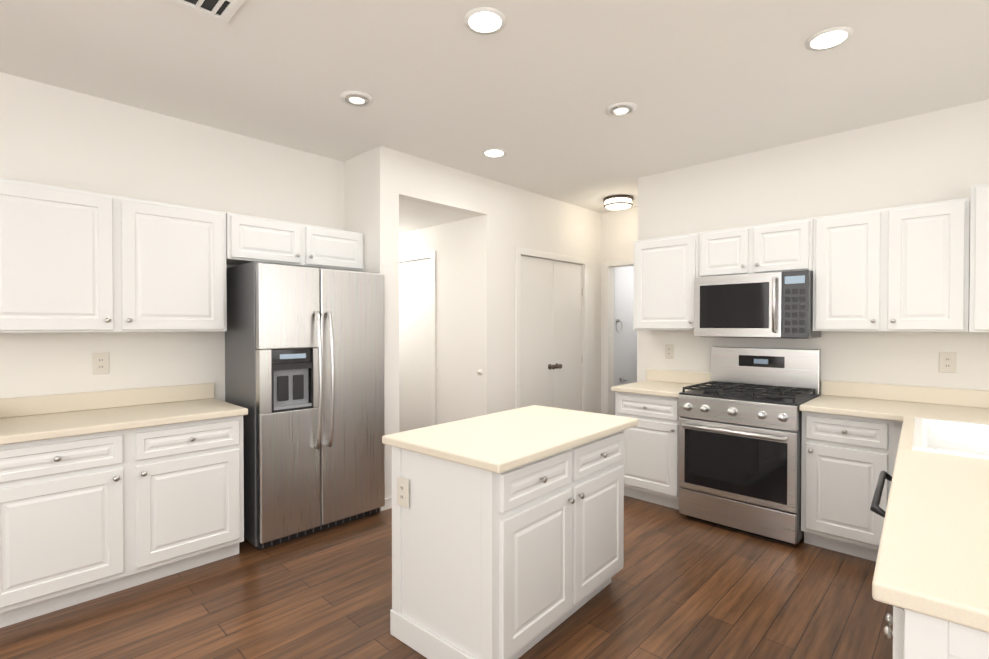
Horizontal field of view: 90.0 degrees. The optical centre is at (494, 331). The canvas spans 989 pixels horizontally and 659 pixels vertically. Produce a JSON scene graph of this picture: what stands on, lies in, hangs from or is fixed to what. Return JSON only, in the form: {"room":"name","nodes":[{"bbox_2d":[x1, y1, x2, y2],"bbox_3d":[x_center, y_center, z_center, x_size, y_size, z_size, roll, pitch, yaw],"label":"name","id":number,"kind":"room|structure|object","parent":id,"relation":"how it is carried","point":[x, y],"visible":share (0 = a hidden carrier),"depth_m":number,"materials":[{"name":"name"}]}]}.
{"room":"kitchen","nodes":[
{"label":"kitchen","id":0,"kind":"room"},
{"bbox_2d":[0,72,363,400],"bbox_3d":[-2.415,-0.010,2.985,0.150,2.760,5.760,1,1,44],"label":"wall","id":1,"kind":"structure","parent":0,"point":[50,135],"depth_m":3.10,"materials":[{"name":"white paint"}]},
{"bbox_2d":[92,352,108,374],"bbox_3d":[-2.350,0.191,2.953,0.009,0.128,0.080,1,1,44],"label":"electrical outlet","id":2,"kind":"object","parent":1,"relation":"attached to","point":[100,363],"visible":1,"depth_m":2.95,"materials":[{"name":"beige plastic"}]},
{"bbox_2d":[0,178,231,332],"bbox_3d":[-2.212,-0.378,2.861,0.323,0.760,1.130,1,1,44],"label":"upper cabinet","id":3,"kind":"object","parent":1,"relation":"attached to","point":[72,260],"depth_m":2.72,"materials":[{"name":"white paint"}]},
{"bbox_2d":[232,213,363,270],"bbox_3d":[-1.473,-0.620,3.625,0.323,0.295,0.990,1,1,44],"label":"upper cabinet","id":4,"kind":"object","parent":1,"relation":"attached to","point":[254,239],"depth_m":3.47,"materials":[{"name":"white paint"}]},
{"bbox_2d":[364,152,487,498],"bbox_3d":[-0.600,-0.027,4.478,0.390,2.760,1.090,1,1,44],"label":"wall","id":5,"kind":"structure","parent":0,"point":[472,230],"depth_m":4.57,"materials":[{"name":"white paint"}]},
{"bbox_2d":[379,497,391,510],"bbox_3d":[-0.041,1.303,5.105,0.773,0.084,3.112,1,1,44],"label":"baseboard","id":6,"kind":"structure","parent":5,"relation":"attached to","point":[388,503],"depth_m":3.78,"materials":[{"name":"white paint"}]},
{"bbox_2d":[399,258,430,431],"bbox_3d":[-0.943,0.284,5.399,0.816,2.094,0.106,1,1,44],"label":"hall door","id":7,"kind":"structure","parent":5,"relation":"in","point":[414,344],"depth_m":5.34,"materials":[{"name":"white paint"}]},
{"bbox_2d":[399,250,435,425],"bbox_3d":[-0.948,0.256,5.396,0.950,2.175,0.014,1,1,44],"label":"door frame","id":8,"kind":"structure","parent":5,"relation":"attached to","point":[430,254],"depth_m":5.08,"materials":[{"name":"white paint"}]},
{"bbox_2d":[0,495,892,658],"bbox_3d":[0.642,1.423,2.721,9.600,0.100,9.800,1,1,44],"label":"floor","id":9,"kind":"structure","parent":0,"point":[681,586],"depth_m":2.46,"materials":[{"name":"brown wood"}]},
{"bbox_2d":[0,383,247,627],"bbox_3d":[-2.096,0.865,2.772,0.633,1.014,1.142,1,1,44],"label":"base cabinet","id":10,"kind":"object","parent":9,"relation":"on","point":[103,493],"visible":1,"depth_m":2.58,"materials":[{"name":"white paint"}]},
{"bbox_2d":[225,262,384,549],"bbox_3d":[-1.312,0.463,3.527,0.698,1.801,0.905,1,1,44],"label":"refrigerator","id":11,"kind":"object","parent":9,"relation":"on","point":[304,369],"visible":0.98,"depth_m":3.26,"materials":[{"name":"grey metal"}]},
{"bbox_2d":[382,405,637,658],"bbox_3d":[0.132,0.921,2.441,0.695,0.909,1.155,1,1,41],"label":"base cabinet","id":12,"kind":"object","parent":9,"relation":"on","point":[507,534],"visible":1,"depth_m":2.09,"materials":[{"name":"white paint"}]},
{"bbox_2d":[397,476,408,508],"bbox_3d":[-0.406,0.709,2.182,0.080,0.128,0.009,1,1,41],"label":"electrical outlet","id":13,"kind":"object","parent":12,"relation":"attached to","point":[402,492],"visible":1,"depth_m":2.17,"materials":[{"name":"beige plastic"}]},
{"bbox_2d":[611,369,710,509],"bbox_3d":[1.373,0.850,4.067,0.575,1.014,0.633,1,1,44],"label":"base cabinet","id":14,"kind":"object","parent":9,"relation":"on","point":[651,456],"visible":0.71,"depth_m":3.86,"materials":[{"name":"white paint"}]},
{"bbox_2d":[678,346,820,544],"bbox_3d":[1.821,0.746,3.561,0.756,1.234,0.730,1,1,44],"label":"range","id":15,"kind":"object","parent":9,"relation":"on","point":[740,429],"visible":0.98,"depth_m":3.38,"materials":[{"name":"grey metal"}]},
{"bbox_2d":[801,412,898,561],"bbox_3d":[2.310,0.932,3.186,0.460,0.871,0.603,1,1,44],"label":"base cabinet","id":16,"kind":"object","parent":9,"relation":"on","point":[851,432],"depth_m":2.98,"materials":[{"name":"white paint"}]},
{"bbox_2d":[799,396,988,423],"bbox_3d":[2.606,0.481,2.864,1.326,0.038,0.648,1,1,44],"label":"countertop","id":17,"kind":"structure","parent":16,"relation":"on","point":[829,405],"depth_m":2.96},
{"bbox_2d":[899,424,901,439],"bbox_3d":[2.783,0.937,2.743,0.836,0.871,0.583,1,1,44],"label":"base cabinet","id":18,"kind":"object","parent":9,"relation":"on","point":[900,425],"depth_m":2.80,"materials":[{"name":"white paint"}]},
{"bbox_2d":[884,611,988,658],"bbox_3d":[1.292,0.956,1.032,0.724,0.870,0.789,1,1,41],"label":"base cabinet","id":19,"kind":"object","parent":9,"relation":"on","point":[913,637],"depth_m":0.92,"materials":[{"name":"white paint"}]},
{"bbox_2d":[872,415,988,638],"bbox_3d":[1.790,0.496,1.596,0.770,0.038,2.352,1,1,41],"label":"countertop","id":20,"kind":"structure","parent":19,"relation":"on","point":[932,562],"depth_m":1.14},
{"bbox_2d":[912,417,988,459],"bbox_3d":[2.140,0.555,2.098,0.555,0.201,0.840,1,1,41],"label":"drop-in sink","id":21,"kind":"object","parent":20,"relation":"in","point":[959,438],"visible":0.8,"depth_m":2.42,"materials":[{"name":"white ceramic"}]},
{"bbox_2d":[0,0,988,212],"bbox_3d":[0.642,-1.436,2.688,9.600,0.100,9.800,1,1,44],"label":"ceiling","id":22,"kind":"structure","parent":0,"point":[534,89],"depth_m":2.65,"materials":[{"name":"white paint"}]},
{"bbox_2d":[167,0,244,23],"bbox_3d":[-1.216,-1.369,1.803,0.525,0.013,0.605,1,1,44],"label":"ceiling vent","id":23,"kind":"object","parent":22,"relation":"in","point":[223,11],"visible":1,"depth_m":2.09,"materials":[{"name":"white metal"}]},
{"bbox_2d":[340,91,372,106],"bbox_3d":[-0.819,-1.381,2.945,0.190,0.015,0.190,1,1,44],"label":"recessed light","id":24,"kind":"object","parent":22,"relation":"in","point":[358,98],"visible":1,"depth_m":2.93,"materials":[{"name":"white paint"}]},
{"bbox_2d":[464,7,505,34],"bbox_3d":[-0.042,-1.376,2.196,0.190,0.009,0.190,1,1,44],"label":"recessed light","id":25,"kind":"object","parent":22,"relation":"in","point":[484,20],"visible":1,"depth_m":2.18,"materials":[{"name":"white paint"}]},
{"bbox_2d":[482,148,505,157],"bbox_3d":[-0.002,-1.395,3.865,0.190,0.009,0.190,1,1,44],"label":"recessed light","id":26,"kind":"object","parent":22,"relation":"in","point":[493,152],"visible":0.96,"depth_m":3.85,"materials":[{"name":"white paint"}]},
{"bbox_2d":[603,195,632,209],"bbox_3d":[1.317,-1.368,5.262,0.310,0.094,0.310,1,1,44],"label":"flush-mount ceiling light","id":27,"kind":"object","parent":22,"relation":"attached to","point":[617,202],"visible":1,"depth_m":5.16,"materials":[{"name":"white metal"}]},
{"bbox_2d":[606,102,636,115],"bbox_3d":[0.790,-1.383,3.088,0.190,0.015,0.190,1,1,44],"label":"recessed light","id":28,"kind":"object","parent":22,"relation":"in","point":[621,109],"visible":1,"depth_m":3.07,"materials":[{"name":"white paint"}]},
{"bbox_2d":[805,26,852,50],"bbox_3d":[1.575,-1.377,2.331,0.190,0.009,0.190,1,1,44],"label":"recessed light","id":29,"kind":"object","parent":22,"relation":"in","point":[828,38],"visible":1,"depth_m":2.32,"materials":[{"name":"white paint"}]},
{"bbox_2d":[488,188,515,413],"bbox_3d":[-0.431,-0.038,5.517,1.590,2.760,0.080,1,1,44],"label":"wall","id":30,"kind":"structure","parent":0,"point":[501,201],"depth_m":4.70,"materials":[{"name":"white paint"}]},
{"bbox_2d":[521,255,582,410],"bbox_3d":[0.642,0.285,5.292,0.107,2.094,1.106,1,1,44],"label":"closet double door","id":31,"kind":"structure","parent":30,"relation":"in","point":[551,331],"depth_m":5.28,"materials":[{"name":"white paint"}]},
{"bbox_2d":[512,208,539,408],"bbox_3d":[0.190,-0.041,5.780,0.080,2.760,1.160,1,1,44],"label":"wall","id":32,"kind":"structure","parent":0,"point":[527,223],"depth_m":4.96,"materials":[{"name":"white paint"}]},
{"bbox_2d":[540,208,579,263],"bbox_3d":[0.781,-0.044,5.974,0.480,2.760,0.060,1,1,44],"label":"wall","id":33,"kind":"structure","parent":0,"point":[559,231],"depth_m":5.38,"materials":[{"name":"white paint"}]},
{"bbox_2d":[515,247,587,411],"bbox_3d":[0.643,0.257,5.291,0.016,2.175,1.250,1,1,44],"label":"door frame","id":34,"kind":"structure","parent":33,"relation":"attached to","point":[519,253],"depth_m":5.12,"materials":[{"name":"white paint"}]},
{"bbox_2d":[600,207,635,414],"bbox_3d":[1.749,-0.040,5.624,1.100,2.760,0.140,1,1,44],"label":"wall","id":35,"kind":"structure","parent":0,"point":[617,228],"depth_m":5.96,"materials":[{"name":"white paint"}]},
{"bbox_2d":[603,259,633,414],"bbox_3d":[1.637,0.256,5.626,0.900,2.170,0.014,1,1,44],"label":"door frame","id":36,"kind":"structure","parent":35,"relation":"attached to","point":[630,261],"depth_m":5.90,"materials":[{"name":"white paint"}]},
{"bbox_2d":[616,319,626,381],"bbox_3d":[1.658,0.248,6.514,0.057,0.820,0.250,1,1,44],"label":"towel ring","id":37,"kind":"object","parent":35,"relation":"attached to","point":[618,321],"visible":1,"depth_m":6.49,"materials":[{"name":"metal"}]},
{"bbox_2d":[636,99,988,395],"bbox_3d":[3.337,-0.006,2.690,5.500,2.760,0.120,1,1,44],"label":"wall","id":38,"kind":"structure","parent":0,"point":[936,156],"depth_m":3.46,"materials":[{"name":"white paint"}]},
{"bbox_2d":[633,233,696,329],"bbox_3d":[1.490,-0.393,4.156,0.555,0.760,0.323,1,1,44],"label":"upper cabinet","id":39,"kind":"object","parent":38,"relation":"attached to","point":[665,268],"depth_m":4.03,"materials":[{"name":"white paint"}]},
{"bbox_2d":[665,344,673,358],"bbox_3d":[1.535,0.175,4.339,0.080,0.128,0.009,1,1,44],"label":"electrical outlet","id":40,"kind":"object","parent":38,"relation":"attached to","point":[669,351],"visible":1,"depth_m":4.34,"materials":[{"name":"beige plastic"}]},
{"bbox_2d":[697,218,812,276],"bbox_3d":[1.966,-0.591,3.695,0.763,0.353,0.323,1,1,44],"label":"upper cabinet","id":41,"kind":"object","parent":38,"relation":"attached to","point":[788,245],"depth_m":3.55,"materials":[{"name":"white paint"}]},
{"bbox_2d":[694,270,820,338],"bbox_3d":[1.921,-0.183,3.654,0.756,0.456,0.446,1,1,44],"label":"over-the-range microwave","id":42,"kind":"object","parent":41,"relation":"attached to","point":[770,305],"visible":0.98,"depth_m":3.49,"materials":[{"name":"grey metal"}]},
{"bbox_2d":[812,198,964,331],"bbox_3d":[2.516,-0.382,3.167,0.760,0.760,0.323,1,1,44],"label":"upper cabinet","id":43,"kind":"object","parent":38,"relation":"attached to","point":[904,268],"depth_m":3.02,"materials":[{"name":"white paint"}]},
{"bbox_2d":[821,380,988,407],"bbox_3d":[2.824,0.406,3.089,1.326,0.104,0.020,1,1,44],"label":"backsplash","id":44,"kind":"structure","parent":38,"relation":"attached to","point":[969,398],"depth_m":3.21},
{"bbox_2d":[939,352,955,372],"bbox_3d":[2.831,0.194,3.090,0.080,0.128,0.009,1,1,44],"label":"electrical outlet","id":45,"kind":"object","parent":38,"relation":"attached to","point":[947,362],"visible":1,"depth_m":3.09,"materials":[{"name":"beige plastic"}]},
{"bbox_2d":[965,183,988,331],"bbox_3d":[3.081,-0.405,2.598,0.840,0.820,0.358,1,1,44],"label":"upper cabinet","id":46,"kind":"object","parent":38,"relation":"attached to","point":[977,210],"depth_m":2.74,"materials":[{"name":"white paint"}]}
]}

